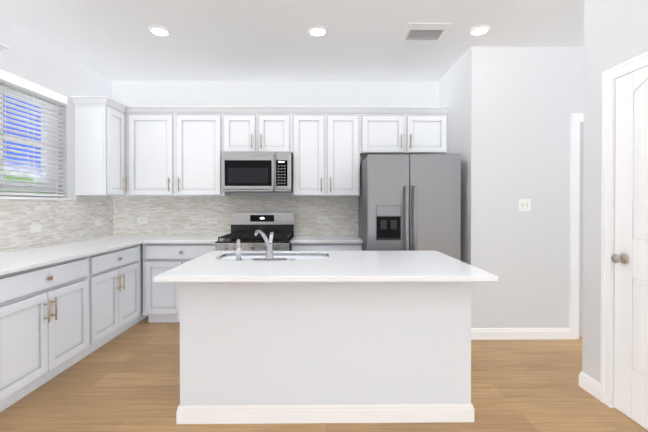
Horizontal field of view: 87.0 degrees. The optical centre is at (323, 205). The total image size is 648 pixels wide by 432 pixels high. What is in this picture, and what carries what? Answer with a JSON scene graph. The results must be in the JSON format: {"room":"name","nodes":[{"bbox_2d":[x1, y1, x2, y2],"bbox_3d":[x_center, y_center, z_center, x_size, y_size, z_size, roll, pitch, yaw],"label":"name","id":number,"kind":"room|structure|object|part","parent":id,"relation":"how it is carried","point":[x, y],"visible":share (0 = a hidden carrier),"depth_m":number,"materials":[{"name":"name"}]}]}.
{"room":"kitchen","nodes":[
{"label":"kitchen","id":0,"kind":"room"},
{"bbox_2d":[0,14,111,249],"bbox_3d":[-2.630,-0.102,0.743,0.150,2.820,7.200,0,0,-1],"label":"wall","id":1,"kind":"structure","parent":0,"point":[29,57],"depth_m":3.36,"materials":[{"name":"white paint"}]},
{"bbox_2d":[0,84,57,196],"bbox_3d":[-2.693,-0.583,3.054,0.060,1.010,0.750,0,0,-1],"label":"window","id":2,"kind":"structure","parent":1,"relation":"in","point":[30,184],"depth_m":3.26,"materials":[{"name":"white plastic"}]},
{"bbox_2d":[0,69,66,195],"bbox_3d":[-2.610,-0.588,3.055,0.085,0.996,0.742,0,0,-1],"label":"window blinds","id":3,"kind":"object","parent":2,"relation":"attached to","point":[10,80],"visible":1,"depth_m":3.03,"materials":[{"name":"white plastic"}]},
{"bbox_2d":[0,196,71,199],"bbox_3d":[-2.610,-0.065,3.058,0.121,0.025,0.820,0,0,-1],"label":"window sill","id":4,"kind":"structure","parent":1,"relation":"attached to","point":[27,198],"depth_m":2.99,"materials":[{"name":"white stone"}]},
{"bbox_2d":[0,195,113,253],"bbox_3d":[-2.564,0.142,2.190,0.010,0.482,3.990,0,0,-1],"label":"backsplash","id":5,"kind":"structure","parent":1,"relation":"attached to","point":[64,221],"depth_m":3.25,"materials":[{"name":"beige tile"}]},
{"bbox_2d":[30,224,40,232],"bbox_3d":[-2.572,0.202,3.046,0.009,0.072,0.116,0,0,-1],"label":"electrical outlet","id":6,"kind":"object","parent":5,"relation":"attached to","point":[34,228],"visible":1,"depth_m":3.04,"materials":[{"name":"white plastic"}]},
{"bbox_2d":[95,220,100,226],"bbox_3d":[-2.580,0.199,3.896,0.009,0.072,0.116,0,0,-1],"label":"electrical outlet","id":7,"kind":"object","parent":5,"relation":"attached to","point":[97,222],"visible":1,"depth_m":3.89,"materials":[{"name":"white plastic"}]},
{"bbox_2d":[72,96,123,195],"bbox_3d":[-2.415,-0.614,3.712,0.333,1.002,0.340,0,0,-1],"label":"upper cabinet","id":8,"kind":"object","parent":1,"relation":"attached to","point":[99,136],"depth_m":3.54,"materials":[{"name":"white wood"}]},
{"bbox_2d":[112,80,435,236],"bbox_3d":[-0.070,-0.127,4.288,5.040,2.820,0.160,0,0,-1],"label":"wall","id":9,"kind":"structure","parent":0,"point":[165,215],"depth_m":4.20,"materials":[{"name":"white paint"}]},
{"bbox_2d":[138,218,146,223],"bbox_3d":[-2.224,0.184,4.184,0.116,0.072,0.009,0,0,-1],"label":"electrical outlet","id":10,"kind":"object","parent":9,"relation":"attached to","point":[142,220],"visible":1,"depth_m":4.18,"materials":[{"name":"white plastic"}]},
{"bbox_2d":[120,103,231,195],"bbox_3d":[-1.704,-0.616,3.998,1.138,1.002,0.394,0,0,-1],"label":"upper cabinet","id":11,"kind":"object","parent":9,"relation":"attached to","point":[170,150],"depth_m":3.88,"materials":[{"name":"white wood"}]},
{"bbox_2d":[207,218,216,223],"bbox_3d":[-1.376,0.184,4.192,0.116,0.072,0.009,0,0,-1],"label":"electrical outlet","id":12,"kind":"object","parent":9,"relation":"attached to","point":[211,220],"visible":1,"depth_m":4.19,"materials":[{"name":"white plastic"}]},
{"bbox_2d":[113,196,357,235],"bbox_3d":[-1.084,0.128,4.205,3.010,0.482,0.010,0,0,-1],"label":"backsplash","id":13,"kind":"structure","parent":9,"relation":"attached to","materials":[{"name":"beige tile"}]},
{"bbox_2d":[224,107,291,151],"bbox_3d":[-0.747,-0.861,4.040,0.776,0.513,0.326,0,0,-1],"label":"upper cabinet","id":14,"kind":"object","parent":9,"relation":"attached to","point":[246,129],"depth_m":3.88,"materials":[{"name":"white wood"}]},
{"bbox_2d":[222,152,292,192],"bbox_3d":[-0.747,-0.380,3.972,0.761,0.441,0.468,0,0,-1],"label":"microwave","id":15,"kind":"object","parent":14,"relation":"attached to","point":[257,172],"visible":1,"depth_m":3.78,"materials":[{"name":"silver metal"}]},
{"bbox_3d":[-0.752,-0.361,3.781,0.695,0.285,0.002,0,0,-1],"label":"glass","id":16,"kind":"part","parent":15,"relation":"part of","materials":[{"name":"black glass"}]},
{"bbox_2d":[318,217,326,222],"bbox_3d":[-0.017,0.179,4.206,0.116,0.072,0.009,0,0,-1],"label":"electrical outlet","id":17,"kind":"object","parent":9,"relation":"attached to","point":[322,219],"visible":1,"depth_m":4.20,"materials":[{"name":"white plastic"}]},
{"bbox_2d":[292,107,359,195],"bbox_3d":[0.026,-0.616,4.049,0.772,1.002,0.326,0,0,-1],"label":"upper cabinet","id":18,"kind":"object","parent":9,"relation":"attached to","point":[325,140],"depth_m":3.90,"materials":[{"name":"white wood"}]},
{"bbox_2d":[0,0,583,80],"bbox_3d":[0.685,-1.562,0.765,6.780,0.100,7.200,0,0,-1],"label":"ceiling","id":19,"kind":"structure","parent":0,"point":[239,40],"depth_m":3.05,"materials":[{"name":"white paint"}]},
{"bbox_2d":[148,26,169,35],"bbox_3d":[-1.437,-1.522,2.985,0.176,0.012,0.176,0,0,-1],"label":"recessed light","id":20,"kind":"object","parent":19,"relation":"in","point":[158,30],"visible":1,"depth_m":2.97,"materials":[{"name":"white"}]},
{"bbox_2d":[307,26,327,36],"bbox_3d":[-0.057,-1.522,2.989,0.176,0.012,0.176,0,0,-1],"label":"recessed light","id":21,"kind":"object","parent":19,"relation":"in","point":[317,31],"visible":1,"depth_m":2.98,"materials":[{"name":"white"}]},
{"bbox_2d":[400,23,452,40],"bbox_3d":[0.893,-1.519,3.008,0.370,0.016,0.310,0,0,-1],"label":"ceiling vent","id":22,"kind":"object","parent":19,"relation":"in","point":[425,31],"visible":1,"depth_m":2.98,"materials":[{"name":"grey metal"}]},
{"bbox_2d":[469,25,490,35],"bbox_3d":[1.353,-1.522,2.973,0.176,0.012,0.176,0,0,-1],"label":"recessed light","id":23,"kind":"object","parent":19,"relation":"in","point":[478,30],"visible":1,"depth_m":2.96,"materials":[{"name":"white"}]},
{"bbox_2d":[0,316,647,431],"bbox_3d":[0.685,1.358,0.786,6.780,0.100,7.200,0,0,-1],"label":"floor","id":24,"kind":"structure","parent":0,"point":[127,380],"depth_m":2.31,"materials":[{"name":"brown wood"}]},
{"bbox_2d":[0,295,91,411],"bbox_3d":[-2.257,0.854,2.408,0.622,0.884,0.885,0,0,-1],"label":"base cabinet","id":25,"kind":"object","parent":24,"relation":"on","point":[65,306],"depth_m":2.37,"materials":[{"name":"white wood"}]},
{"bbox_2d":[0,236,223,330],"bbox_3d":[-1.840,0.399,2.203,1.453,0.030,3.996,0,0,-1],"label":"countertop","id":26,"kind":"structure","parent":25,"relation":"on","point":[35,281],"depth_m":2.77,"materials":[{"name":"white stone"}]},
{"bbox_2d":[92,279,135,351],"bbox_3d":[-2.266,0.848,3.241,0.622,0.884,0.781,0,0,-1],"label":"base cabinet","id":27,"kind":"object","parent":24,"relation":"on","point":[113,308],"depth_m":3.19,"materials":[{"name":"white wood"}]},
{"bbox_2d":[144,239,220,321],"bbox_3d":[-1.547,0.844,3.941,0.829,0.884,0.531,0,0,-1],"label":"base cabinet","id":28,"kind":"object","parent":24,"relation":"on","point":[161,299],"depth_m":3.69,"materials":[{"name":"white wood"}]},
{"bbox_2d":[215,212,293,250],"bbox_3d":[-0.745,0.684,3.841,0.761,1.205,0.719,0,0,-1],"label":"range","id":29,"kind":"object","parent":24,"relation":"on","point":[245,226],"visible":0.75,"depth_m":4.13,"materials":[{"name":"silver metal"}]},
{"bbox_3d":[-0.745,0.530,3.837,0.561,0.832,0.601,0,0,-1],"label":"glass","id":30,"kind":"part","parent":29,"relation":"part of","materials":[{"name":"black glass"}]},
{"bbox_2d":[176,282,473,423],"bbox_3d":[0.008,0.854,2.447,1.780,0.884,0.818,0,0,-1],"label":"kitchen island","id":31,"kind":"object","parent":24,"relation":"on","point":[269,335],"depth_m":2.05,"materials":[{"name":"white paint"}]},
{"bbox_2d":[153,251,497,281],"bbox_3d":[0.009,0.397,2.373,1.886,0.030,1.014,0,0,-1],"label":"island countertop","id":32,"kind":"structure","parent":31,"relation":"on","point":[337,266],"depth_m":2.06,"materials":[{"name":"white stone"}]},
{"bbox_2d":[233,230,296,261],"bbox_3d":[-0.411,0.281,2.498,0.428,0.200,0.296,0,0,-1],"label":"faucet","id":33,"kind":"object","parent":32,"relation":"on","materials":[{"name":"silver metal"}]},
{"bbox_2d":[221,254,324,257],"bbox_3d":[-0.383,0.500,2.634,0.836,0.221,0.338,0,0,-1],"label":"sink","id":34,"kind":"object","parent":32,"relation":"in","point":[222,255],"depth_m":2.76,"materials":[{"name":"silver metal"}]},
{"bbox_2d":[291,243,361,250],"bbox_3d":[0.028,0.843,3.957,0.776,0.884,0.531,0,0,-1],"label":"base cabinet","id":35,"kind":"object","parent":24,"relation":"on","point":[294,246],"depth_m":3.69,"materials":[{"name":"white wood"}]},
{"bbox_2d":[292,236,362,242],"bbox_3d":[0.027,0.387,3.941,0.781,0.030,0.556,0,0,-1],"label":"countertop","id":36,"kind":"structure","parent":35,"relation":"on","point":[296,239],"depth_m":3.77,"materials":[{"name":"white stone"}]},
{"bbox_2d":[359,154,460,260],"bbox_3d":[0.879,0.392,3.721,0.908,1.790,0.920,0,0,-1],"label":"fridge","id":37,"kind":"object","parent":24,"relation":"on","point":[410,202],"visible":0.6,"depth_m":3.33,"materials":[{"name":"grey metal"}]},
{"bbox_3d":[0.628,0.168,3.325,0.247,0.340,0.004,0,0,-1],"label":"dispenser panel","id":38,"kind":"part","parent":37,"relation":"part of","materials":[{"name":"grey plastic"}]},
{"bbox_2d":[436,55,463,261],"bbox_3d":[1.935,-0.124,3.848,1.040,2.820,0.780,0,0,-1],"label":"wall","id":39,"kind":"structure","parent":0,"point":[450,88],"depth_m":3.68,"materials":[{"name":"white paint"}]},
{"bbox_2d":[360,107,447,156],"bbox_3d":[0.911,-0.861,4.056,0.997,0.513,0.326,0,0,-1],"label":"upper cabinet","id":40,"kind":"object","parent":39,"relation":"attached to","point":[383,130],"depth_m":3.90,"materials":[{"name":"white wood"}]},
{"bbox_2d":[464,46,583,338],"bbox_3d":[2.674,-0.120,3.366,2.510,2.820,0.158,0,0,-1],"label":"wall","id":41,"kind":"structure","parent":0,"point":[511,110],"depth_m":3.30,"materials":[{"name":"white paint"}]},
{"bbox_2d":[471,328,570,339],"bbox_3d":[1.894,1.236,3.300,0.976,0.108,0.014,0,0,-1],"label":"baseboard","id":42,"kind":"structure","parent":41,"relation":"attached to","point":[476,333],"depth_m":3.29,"materials":[{"name":"white wood"}]},
{"bbox_2d":[519,199,530,210],"bbox_3d":[1.935,-0.006,3.290,0.116,0.116,0.017,0,0,-1],"label":"switch plate","id":43,"kind":"object","parent":41,"relation":"attached to","point":[524,204],"visible":1,"depth_m":3.29,"materials":[{"name":"white plastic"}]},
{"bbox_2d":[579,123,583,335],"bbox_3d":[2.883,0.238,3.377,0.828,2.092,0.035,0,0,-1],"label":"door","id":44,"kind":"structure","parent":41,"relation":"attached to","point":[581,240],"depth_m":3.36,"materials":[{"name":"grey wood"}]},
{"bbox_2d":[580,0,647,407],"bbox_3d":[1.925,-0.096,-0.112,0.138,2.820,5.100,0,0,-1],"label":"wall","id":45,"kind":"structure","parent":0,"point":[615,47],"depth_m":2.26,"materials":[{"name":"white paint"}]},
{"bbox_2d":[614,66,647,429],"bbox_3d":[1.882,0.246,1.810,0.035,2.097,0.754,0,0,-1],"label":"pantry door","id":46,"kind":"structure","parent":45,"relation":"in","point":[631,304],"depth_m":2.07,"materials":[{"name":"paint"}]},
{"bbox_2d":[611,253,628,263],"bbox_3d":[1.825,0.327,2.117,0.073,0.064,0.064,0,0,-1],"label":"door knob","id":47,"kind":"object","parent":46,"relation":"attached to","point":[623,258],"depth_m":2.10,"materials":[{"name":"silver metal"}]},
{"label":"outside","id":48,"kind":"structure","parent":0,"visible":0},
{"bbox_2d":[0,95,40,192],"bbox_3d":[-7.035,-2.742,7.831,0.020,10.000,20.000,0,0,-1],"label":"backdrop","id":49,"kind":"structure","parent":48,"point":[21,164],"depth_m":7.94,"materials":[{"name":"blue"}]}
]}

